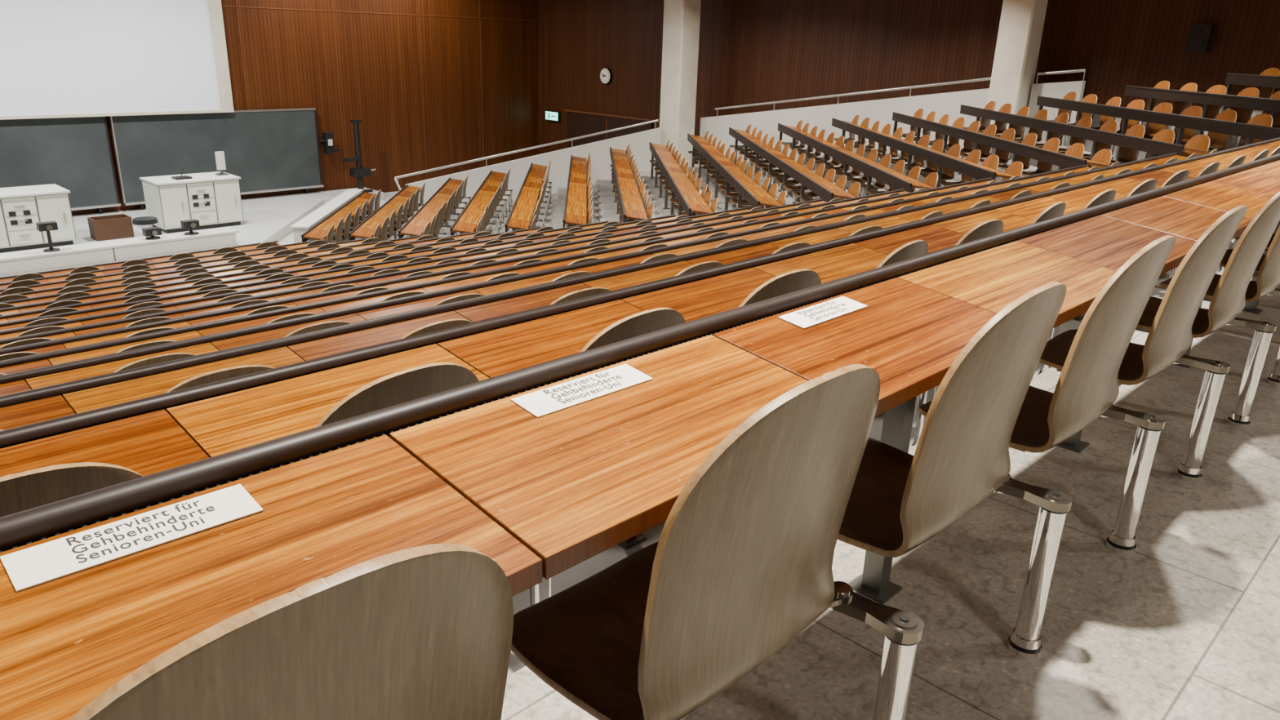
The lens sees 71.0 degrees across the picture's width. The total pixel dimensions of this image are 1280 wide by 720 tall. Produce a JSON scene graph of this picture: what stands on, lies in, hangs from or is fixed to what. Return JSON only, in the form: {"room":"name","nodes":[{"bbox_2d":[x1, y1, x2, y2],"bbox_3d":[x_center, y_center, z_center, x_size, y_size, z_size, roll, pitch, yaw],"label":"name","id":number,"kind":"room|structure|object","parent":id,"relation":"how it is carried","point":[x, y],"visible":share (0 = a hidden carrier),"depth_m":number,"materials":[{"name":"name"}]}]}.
{"room":"lecture hall","nodes":[
{"label":"lecture hall","id":0,"kind":"room"},
{"bbox_2d":[71,0,538,215],"bbox_3d":[-11.018,-5.207,18.821,0.200,7.300,23.000,20,27,41],"label":"wall","id":1,"kind":"structure","parent":0,"point":[289,55],"depth_m":23.12,"materials":[{"name":"brown wood"}]},
{"bbox_2d":[0,115,120,213],"bbox_3d":[-12.712,-3.592,17.225,0.235,2.010,4.710,20,27,41],"label":"chalkboard","id":2,"kind":"object","parent":1,"relation":"attached to","point":[73,154],"visible":0.93,"depth_m":18.11,"materials":[{"name":"stone"}]},
{"bbox_2d":[108,107,324,209],"bbox_3d":[-9.418,-4.615,20.387,0.235,2.010,4.470,20,27,41],"label":"chalkboard","id":3,"kind":"object","parent":1,"relation":"attached to","point":[270,150],"visible":0.92,"depth_m":20.26,"materials":[{"name":"stone"}]},
{"bbox_2d":[318,132,340,154],"bbox_3d":[-7.643,-5.306,21.933,0.420,0.500,0.500,20,27,41],"label":"camera","id":4,"kind":"object","parent":1,"relation":"attached to","point":[326,140],"visible":1,"depth_m":21.80,"materials":[{"name":"black plastic"}]},
{"bbox_2d":[222,0,537,197],"bbox_3d":[-6.168,-7.323,23.074,0.014,5.882,9.100,20,27,41],"label":"trim","id":5,"kind":"structure","parent":1,"relation":"attached to","point":[236,6],"depth_m":22.57,"materials":[{"name":"brown wood"}]},
{"bbox_2d":[278,191,403,244],"bbox_3d":[-8.043,-1.846,16.810,8.400,0.290,22.600,20,27,41],"label":"floor","id":6,"kind":"structure","parent":0,"point":[289,239],"depth_m":18.74,"materials":[{"name":"grey concrete"}]},
{"bbox_2d":[0,186,383,277],"bbox_3d":[-11.357,-1.924,15.983,4.660,0.202,16.750,20,27,41],"label":"stage platform","id":7,"kind":"object","parent":6,"relation":"on","point":[270,218],"visible":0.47,"depth_m":18.86,"materials":[{"name":"white paint"}]},
{"bbox_2d":[0,183,76,252],"bbox_3d":[-11.042,-2.503,15.897,0.960,0.965,1.590,20,27,41],"label":"base cabinet","id":8,"kind":"object","parent":7,"relation":"on","point":[21,207],"visible":1,"depth_m":15.73,"materials":[{"name":"white painted wood"},{"name":"black plastic"},{"name":"grey steel"}]},
{"bbox_2d":[87,213,134,241],"bbox_3d":[-9.910,-2.486,16.824,0.400,0.380,0.630,20,27,41],"label":"wooden crate","id":9,"kind":"object","parent":7,"relation":"on","point":[111,227],"visible":1,"depth_m":16.70,"materials":[{"name":"brown wood"}]},
{"bbox_2d":[0,226,239,275],"bbox_3d":[-11.423,-1.121,13.056,0.460,0.260,10.950,20,27,41],"label":"stage front","id":10,"kind":"structure","parent":7,"relation":"on","point":[30,260],"depth_m":15.22,"materials":[{"name":"white paint"}]},
{"bbox_2d":[35,221,60,252],"bbox_3d":[-9.623,-2.008,14.630,0.268,0.460,0.260,20,27,41],"label":"camera","id":11,"kind":"object","parent":10,"relation":"on","point":[47,226],"visible":1,"depth_m":14.59,"materials":[{"name":"black plastic"}]},
{"bbox_2d":[142,226,161,239],"bbox_3d":[-8.536,-2.215,15.724,0.268,0.180,0.260,20,27,41],"label":"camera","id":12,"kind":"object","parent":10,"relation":"on","point":[151,233],"visible":1,"depth_m":15.66,"materials":[{"name":"black plastic"}]},
{"bbox_2d":[180,218,199,235],"bbox_3d":[-8.078,-2.385,16.154,0.268,0.240,0.260,20,27,41],"label":"camera","id":13,"kind":"object","parent":10,"relation":"on","point":[189,224],"visible":1,"depth_m":16.09,"materials":[{"name":"black plastic"}]},
{"bbox_2d":[132,216,158,227],"bbox_3d":[-9.067,-2.393,16.553,0.524,0.439,0.528,20,27,41],"label":"stool","id":14,"kind":"object","parent":7,"relation":"on","point":[144,220],"visible":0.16,"depth_m":16.37,"materials":[{"name":"black plastic"}]},
{"bbox_2d":[138,171,244,233],"bbox_3d":[-8.913,-3.164,17.941,0.960,0.965,1.580,20,27,41],"label":"base cabinet","id":15,"kind":"object","parent":7,"relation":"on","point":[211,199],"visible":0.9,"depth_m":17.57,"materials":[{"name":"white plastic"}]},
{"bbox_2d":[171,166,192,179],"bbox_3d":[-8.974,-3.663,17.562,0.250,0.222,0.300,20,27,41],"label":"gooseneck microphone","id":16,"kind":"object","parent":15,"relation":"on","point":[182,177],"visible":1,"depth_m":17.55,"materials":[{"name":"black plastic"}]},
{"bbox_2d":[214,151,228,175],"bbox_3d":[-8.461,-3.970,18.112,0.200,0.460,0.200,20,27,41],"label":"monitor","id":17,"kind":"object","parent":15,"relation":"on","point":[220,156],"visible":1,"depth_m":18.07,"materials":[{"name":"white paint"}]},
{"bbox_2d":[343,119,375,192],"bbox_3d":[-6.895,-4.973,21.992,0.548,1.760,0.681,6,20,11],"label":"stand","id":18,"kind":"object","parent":7,"relation":"on","point":[360,171],"visible":0.77,"depth_m":21.95,"materials":[{"name":"black metal"}]},
{"bbox_2d":[289,188,363,243],"bbox_3d":[-6.064,-2.660,17.705,0.320,0.762,4.100,1,20,-4],"label":"barrier","id":19,"kind":"object","parent":6,"relation":"on","point":[308,222],"visible":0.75,"depth_m":16.92,"materials":[{"name":"paint"}]},
{"bbox_2d":[343,107,1262,241],"bbox_3d":[6.153,-2.058,15.173,26.700,4.935,9.412,9,21,19],"label":"floor","id":20,"kind":"structure","parent":0,"point":[604,207],"depth_m":17.49,"materials":[{"name":"stone"}]},
{"bbox_2d":[301,189,381,243],"bbox_3d":[-5.498,-2.485,17.037,0.461,0.900,4.463,1,20,-4],"label":"desks","id":21,"kind":"object","parent":20,"relation":"on","point":[364,202],"visible":0.56,"depth_m":16.52,"materials":[{"name":"brown wood"}]},
{"bbox_2d":[348,182,425,240],"bbox_3d":[-4.614,-2.572,16.990,0.478,0.900,5.110,1,20,-4],"label":"desks","id":22,"kind":"object","parent":20,"relation":"on","point":[406,201],"visible":0.67,"depth_m":16.48,"materials":[{"name":"brown wood"}]},
{"bbox_2d":[397,175,471,238],"bbox_3d":[-3.737,-2.664,16.931,0.480,0.900,5.738,1,20,-4],"label":"desks","id":23,"kind":"object","parent":20,"relation":"on","point":[430,216],"visible":0.78,"depth_m":16.36,"materials":[{"name":"brown wood"}]},
{"bbox_2d":[449,168,512,235],"bbox_3d":[-2.865,-2.762,16.863,0.472,0.900,6.355,1,20,-4],"label":"desks","id":24,"kind":"object","parent":20,"relation":"on","point":[477,215],"visible":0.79,"depth_m":16.39,"materials":[{"name":"brown wood"}]},
{"bbox_2d":[394,119,661,213],"bbox_3d":[-2.551,-3.764,20.965,6.121,3.676,0.216,-3,20,-14],"label":"concrete parapet","id":25,"kind":"object","parent":20,"relation":"on","point":[639,142],"visible":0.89,"depth_m":20.77,"materials":[{"name":"white paint"}]},
{"bbox_2d":[504,160,551,231],"bbox_3d":[-1.987,-2.872,16.803,0.474,0.900,6.992,1,20,-4],"label":"desks","id":26,"kind":"object","parent":20,"relation":"on","point":[525,211],"visible":0.82,"depth_m":16.04,"materials":[{"name":"brown wood"}]},
{"bbox_2d":[562,152,593,227],"bbox_3d":[-1.113,-2.985,16.727,0.472,0.900,7.605,1,20,-4],"label":"desks","id":27,"kind":"object","parent":20,"relation":"on","point":[578,211],"visible":0.81,"depth_m":15.37,"materials":[{"name":"brown wood"}]},
{"bbox_2d":[609,144,654,223],"bbox_3d":[-0.235,-3.115,16.675,0.475,0.900,8.273,1,20,-4],"label":"desks","id":28,"kind":"object","parent":20,"relation":"on","point":[628,196],"visible":0.88,"depth_m":15.40,"materials":[{"name":"brown wood"}]},
{"bbox_2d":[659,0,701,164],"bbox_3d":[0.882,-5.666,21.223,0.620,7.300,0.620,20,27,41],"label":"concrete pillar","id":29,"kind":"structure","parent":20,"relation":"on","point":[682,18],"depth_m":20.65,"materials":[{"name":"beige concrete"}]},
{"bbox_2d":[649,139,718,216],"bbox_3d":[0.667,-3.135,16.289,0.484,0.900,8.235,1,20,-4],"label":"desks","id":30,"kind":"object","parent":20,"relation":"on","point":[685,188],"visible":0.82,"depth_m":15.36,"materials":[{"name":"brown wood"}]},
{"bbox_2d":[687,130,786,210],"bbox_3d":[1.542,-3.276,16.218,0.478,0.900,8.875,1,20,-4],"label":"desks","id":31,"kind":"object","parent":20,"relation":"on","point":[713,159],"visible":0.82,"depth_m":15.08,"materials":[{"name":"brown wood"}]},
{"bbox_2d":[728,124,860,204],"bbox_3d":[2.433,-3.320,15.849,0.468,0.900,8.887,1,20,-4],"label":"desks","id":32,"kind":"object","parent":20,"relation":"on","point":[824,188],"visible":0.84,"depth_m":14.74,"materials":[{"name":"brown wood"}]},
{"bbox_2d":[697,76,991,164],"bbox_3d":[3.930,-3.698,19.424,7.004,5.007,0.140,20,27,41],"label":"concrete parapet","id":33,"kind":"object","parent":20,"relation":"on","point":[948,103],"visible":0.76,"depth_m":18.53,"materials":[{"name":"white paint"}]},
{"bbox_2d":[777,120,937,199],"bbox_3d":[3.343,-3.261,15.172,0.462,0.900,8.248,1,20,-4],"label":"desks","id":34,"kind":"object","parent":20,"relation":"on","point":[895,178],"visible":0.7,"depth_m":14.14,"materials":[{"name":"brown wood"}]},
{"bbox_2d":[831,115,1022,187],"bbox_3d":[4.263,-3.208,14.487,0.477,0.900,7.599,1,20,-4],"label":"desks","id":35,"kind":"object","parent":20,"relation":"on","point":[970,168],"visible":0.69,"depth_m":13.50,"materials":[{"name":"brown wood"}]},
{"bbox_2d":[892,108,1111,180],"bbox_3d":[5.175,-3.173,13.824,0.471,0.900,7.002,1,20,-4],"label":"desks","id":36,"kind":"object","parent":20,"relation":"on","point":[1048,156],"visible":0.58,"depth_m":12.98,"materials":[{"name":"brown wood"}]},
{"bbox_2d":[986,0,1048,138],"bbox_3d":[6.605,-3.764,16.467,0.570,7.300,0.570,20,27,41],"label":"concrete pillar","id":37,"kind":"structure","parent":20,"relation":"on","point":[1021,24],"depth_m":15.67,"materials":[{"name":"beige concrete"}]},
{"bbox_2d":[1022,68,1086,141],"bbox_3d":[7.215,-2.616,16.426,0.854,5.207,0.140,20,27,41],"label":"concrete parapet","id":38,"kind":"object","parent":20,"relation":"on","point":[1052,90],"visible":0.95,"depth_m":15.66,"materials":[{"name":"white paint"}]},
{"bbox_2d":[960,101,1209,167],"bbox_3d":[6.090,-3.134,13.128,0.469,0.900,6.341,1,20,-4],"label":"desks","id":39,"kind":"object","parent":20,"relation":"on","point":[1133,141],"visible":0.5,"depth_m":12.20,"materials":[{"name":"brown wood"}]},
{"bbox_2d":[1035,91,1279,159],"bbox_3d":[7.007,-3.113,12.455,0.475,0.900,5.735,1,20,-4],"label":"desks","id":40,"kind":"object","parent":20,"relation":"on","point":[1259,128],"visible":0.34,"depth_m":11.83,"materials":[{"name":"brown wood"}]},
{"bbox_2d":[1124,80,1279,151],"bbox_3d":[7.919,-3.093,11.761,0.470,0.900,5.092,1,20,-4],"label":"desks","id":41,"kind":"object","parent":20,"relation":"on","point":[1211,101],"visible":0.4,"depth_m":12.30,"materials":[{"name":"brown wood"}]},
{"bbox_2d":[1220,67,1279,112],"bbox_3d":[8.836,-3.075,11.073,0.472,0.900,4.461,1,20,-4],"label":"desks","id":42,"kind":"object","parent":20,"relation":"on","point":[1268,79],"visible":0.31,"depth_m":12.65,"materials":[{"name":"brown wood"}]},
{"bbox_2d":[506,235,1240,676],"bbox_3d":[-3.218,0.511,8.583,13.050,3.955,17.244,20,27,41],"label":"support frame","id":43,"kind":"structure","parent":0,"point":[576,574],"depth_m":2.76,"materials":[{"name":"metal"}]},
{"bbox_2d":[0,240,280,283],"bbox_3d":[-8.965,-0.488,11.147,0.479,0.900,9.495,20,27,41],"label":"desks","id":44,"kind":"object","parent":43,"relation":"on","point":[175,256],"visible":0.2,"depth_m":12.69,"materials":[{"name":"brown wood"}]},
{"bbox_2d":[0,239,328,289],"bbox_3d":[-8.291,-0.399,10.590,0.474,0.900,10.139,20,27,41],"label":"desks","id":45,"kind":"object","parent":43,"relation":"on","point":[191,260],"visible":0.2,"depth_m":12.19,"materials":[{"name":"brown wood"}]},
{"bbox_2d":[0,236,381,295],"bbox_3d":[-7.392,-0.385,10.239,0.474,0.900,10.151,20,27,41],"label":"desks","id":46,"kind":"object","parent":43,"relation":"on","point":[218,261],"visible":0.17,"depth_m":11.51,"materials":[{"name":"brown wood"}]},
{"bbox_2d":[0,234,435,302],"bbox_3d":[-6.721,-0.308,9.662,0.484,0.900,10.769,20,27,41],"label":"desks","id":47,"kind":"object","parent":43,"relation":"on","point":[245,263],"visible":0.16,"depth_m":10.89,"materials":[{"name":"brown wood"}]},
{"bbox_2d":[0,230,492,308],"bbox_3d":[-6.057,-0.237,9.081,0.486,0.900,11.375,20,27,41],"label":"desks","id":48,"kind":"object","parent":43,"relation":"on","point":[20,302],"visible":0.2,"depth_m":10.30,"materials":[{"name":"brown wood"}]},
{"bbox_2d":[0,226,554,315],"bbox_3d":[-5.160,-0.251,8.730,0.474,0.900,11.395,20,27,41],"label":"desks","id":49,"kind":"object","parent":43,"relation":"on","point":[27,308],"visible":0.17,"depth_m":9.59,"materials":[{"name":"brown wood"}]},
{"bbox_2d":[0,221,618,323],"bbox_3d":[-4.488,-0.197,8.145,0.478,0.900,12.015,20,27,41],"label":"desks","id":50,"kind":"object","parent":43,"relation":"on","point":[51,311],"visible":0.12,"depth_m":8.90,"materials":[{"name":"brown wood"}]},
{"bbox_2d":[0,214,688,330],"bbox_3d":[-3.808,-0.155,7.569,0.479,0.900,12.662,20,27,41],"label":"desks","id":51,"kind":"object","parent":43,"relation":"on","point":[145,303],"visible":0.16,"depth_m":8.21,"materials":[{"name":"brown wood"}]},
{"bbox_2d":[0,206,763,339],"bbox_3d":[-2.913,-0.190,7.201,0.472,0.900,12.666,20,27,41],"label":"desks","id":52,"kind":"object","parent":43,"relation":"on","point":[11,333],"visible":0.16,"depth_m":7.49,"materials":[{"name":"brown wood"}]},
{"bbox_2d":[0,197,842,349],"bbox_3d":[-2.240,-0.162,6.611,0.477,0.900,13.291,20,27,41],"label":"desks","id":53,"kind":"object","parent":43,"relation":"on","point":[157,317],"visible":0.16,"depth_m":6.68,"materials":[{"name":"brown wood"}]},
{"bbox_2d":[0,187,927,360],"bbox_3d":[-1.351,-0.210,6.229,0.480,0.900,13.275,20,27,41],"label":"desks","id":54,"kind":"object","parent":43,"relation":"on","point":[151,327],"visible":0.15,"depth_m":5.87,"materials":[{"name":"brown wood"}]},
{"bbox_2d":[0,175,1019,375],"bbox_3d":[-0.678,-0.197,5.633,0.479,0.900,13.898,20,27,41],"label":"desks","id":55,"kind":"object","parent":43,"relation":"on","point":[97,349],"visible":0.1,"depth_m":4.99,"materials":[{"name":"brown wood"}]},
{"bbox_2d":[0,162,1119,395],"bbox_3d":[-0.003,-0.195,5.042,0.481,0.900,14.535,20,27,41],"label":"desks","id":56,"kind":"object","parent":43,"relation":"on","point":[17,382],"visible":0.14,"depth_m":4.09,"materials":[{"name":"brown wood"}]},
{"bbox_2d":[0,148,1217,431],"bbox_3d":[0.585,-0.171,4.354,0.483,0.900,14.562,20,27,41],"label":"desks","id":57,"kind":"object","parent":43,"relation":"on","point":[27,407],"visible":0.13,"depth_m":3.13,"materials":[{"name":"brown wood"}]},
{"bbox_2d":[0,137,1279,605],"bbox_3d":[1.420,-0.234,3.908,0.474,0.900,15.162,20,27,41],"label":"desks","id":58,"kind":"object","parent":43,"relation":"on","point":[42,463],"visible":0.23,"depth_m":2.11,"materials":[{"name":"brown wood"}]},
{"bbox_2d":[501,269,1279,719],"bbox_3d":[3.588,2.433,3.512,4.250,4.200,19.133,20,27,41],"label":"floor","id":59,"kind":"structure","parent":0,"point":[1185,625],"depth_m":2.20,"materials":[{"name":"tile"}]},
{"bbox_2d":[69,543,513,719],"bbox_3d":[-0.325,0.507,0.954,0.439,0.900,0.586,20,27,41],"label":"chair","id":60,"kind":"object","parent":59,"relation":"on","point":[424,632],"visible":1,"depth_m":0.66,"materials":[{"name":"brown wood"}]},
{"bbox_2d":[0,153,1279,719],"bbox_3d":[1.984,-0.205,3.300,0.346,0.803,15.120,20,27,41],"label":"desks","id":61,"kind":"object","parent":59,"relation":"on","point":[543,496],"visible":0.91,"depth_m":1.10,"materials":[{"name":"brown wood"}]},
{"bbox_2d":[0,484,263,591],"bbox_3d":[-0.503,0.173,0.902,0.224,0.009,0.060,-17,27,-42],"label":"sign","id":62,"kind":"object","parent":61,"relation":"on","point":[42,563],"visible":1,"depth_m":0.89,"materials":[{"name":"paper"}]},
{"bbox_2d":[510,364,653,417],"bbox_3d":[-0.080,0.042,1.308,0.224,0.009,0.060,-17,27,-42],"label":"sign","id":63,"kind":"object","parent":61,"relation":"on","point":[541,402],"visible":1,"depth_m":1.30,"materials":[{"name":"paper"}]},
{"bbox_2d":[777,296,867,328],"bbox_3d":[0.354,-0.093,1.725,0.060,0.009,0.224,20,26,40],"label":"sign","id":64,"kind":"object","parent":61,"relation":"on","point":[808,317],"visible":1,"depth_m":1.72,"materials":[{"name":"paper"}]},
{"bbox_2d":[511,364,924,719],"bbox_3d":[0.119,0.370,1.379,0.439,0.900,0.586,20,27,41],"label":"chair","id":65,"kind":"object","parent":59,"relation":"on","point":[740,565],"visible":1,"depth_m":1.15,"materials":[{"name":"brown wood"}]},
{"bbox_2d":[837,281,1072,659],"bbox_3d":[0.562,0.232,1.805,0.439,0.900,0.586,20,27,41],"label":"chair","id":66,"kind":"object","parent":59,"relation":"on","point":[899,500],"visible":0.88,"depth_m":1.57,"materials":[{"name":"brown wood"}]},
{"bbox_2d":[919,235,1176,555],"bbox_3d":[1.006,0.094,2.231,0.439,0.900,0.586,20,27,41],"label":"chair","id":67,"kind":"object","parent":59,"relation":"on","point":[1086,389],"visible":0.85,"depth_m":1.99,"materials":[{"name":"brown wood"}]},
{"bbox_2d":[1039,204,1247,481],"bbox_3d":[1.449,-0.044,2.656,0.439,0.900,0.586,20,27,41],"label":"chair","id":68,"kind":"object","parent":59,"relation":"on","point":[1170,335],"visible":0.83,"depth_m":2.43,"materials":[{"name":"brown wood"}]},
{"bbox_2d":[1135,191,1279,427],"bbox_3d":[1.893,-0.181,3.082,0.439,0.900,0.586,20,27,41],"label":"chair","id":69,"kind":"object","parent":59,"relation":"on","point":[1228,300],"visible":0.75,"depth_m":2.86,"materials":[{"name":"brown wood"}]},
{"bbox_2d":[1158,225,1279,386],"bbox_3d":[2.336,-0.319,3.508,0.439,0.900,0.586,20,27,41],"label":"chair","id":70,"kind":"object","parent":59,"relation":"on","point":[1268,280],"visible":0.64,"depth_m":3.27,"materials":[{"name":"brown wood"}]},
{"bbox_2d":[1218,248,1265,276],"bbox_3d":[2.780,-0.457,3.933,0.439,0.900,0.586,20,27,41],"label":"chair","id":71,"kind":"object","parent":59,"relation":"on","point":[1224,262],"visible":0.07,"depth_m":3.94,"materials":[{"name":"brown wood"}]},
{"bbox_2d":[1263,233,1275,253],"bbox_3d":[3.224,-0.595,4.359,0.439,0.900,0.586,20,27,41],"label":"chair","id":72,"kind":"object","parent":59,"relation":"on","point":[1273,234],"visible":0.03,"depth_m":4.34,"materials":[{"name":"brown wood"}]},
{"bbox_2d":[537,0,1279,164],"bbox_3d":[7.508,-3.862,16.826,29.400,7.300,0.200,20,27,41],"label":"wall","id":73,"kind":"structure","parent":0,"point":[751,51],"depth_m":18.85,"materials":[{"name":"brown wood"}]},
{"bbox_2d":[545,110,560,121],"bbox_3d":[-2.527,-7.072,26.017,0.590,0.270,0.102,20,27,41],"label":"exit sign","id":74,"kind":"object","parent":73,"relation":"attached to","point":[550,115],"visible":1,"depth_m":25.93,"materials":[{"name":"white plastic"}]},
{"bbox_2d":[600,67,612,84],"bbox_3d":[-0.916,-7.646,24.169,0.420,0.420,0.080,20,27,41],"label":"round clock","id":75,"kind":"object","parent":73,"relation":"attached to","point":[606,74],"visible":1,"depth_m":24.12,"materials":[{"name":"white paint"}]},
{"bbox_2d":[564,109,655,147],"bbox_3d":[-0.925,-5.721,24.777,3.550,2.052,0.113,20,27,41],"label":"door","id":76,"kind":"structure","parent":73,"relation":"in","point":[580,123],"depth_m":24.82,"materials":[{"name":"wood"}]},
{"bbox_2d":[1185,23,1214,52],"bbox_3d":[9.041,-5.195,14.494,0.300,0.420,0.208,20,27,41],"label":"loudspeaker","id":77,"kind":"object","parent":73,"relation":"attached to","point":[1199,39],"visible":1,"depth_m":14.42,"materials":[{"name":"black plastic"}]},
{"bbox_3d":[-0.397,-4.897,7.857,29.800,0.200,23.000,20,27,41],"label":"ceiling","id":78,"kind":"structure","parent":0,"visible":0},
{"bbox_2d":[0,0,234,119],"bbox_3d":[-12.579,-6.159,16.143,0.100,3.600,10.000,20,27,41],"label":"projection screen","id":79,"kind":"object","parent":78,"relation":"hanging from","point":[59,58],"visible":1,"depth_m":18.17,"materials":[{"name":"white fabric"}]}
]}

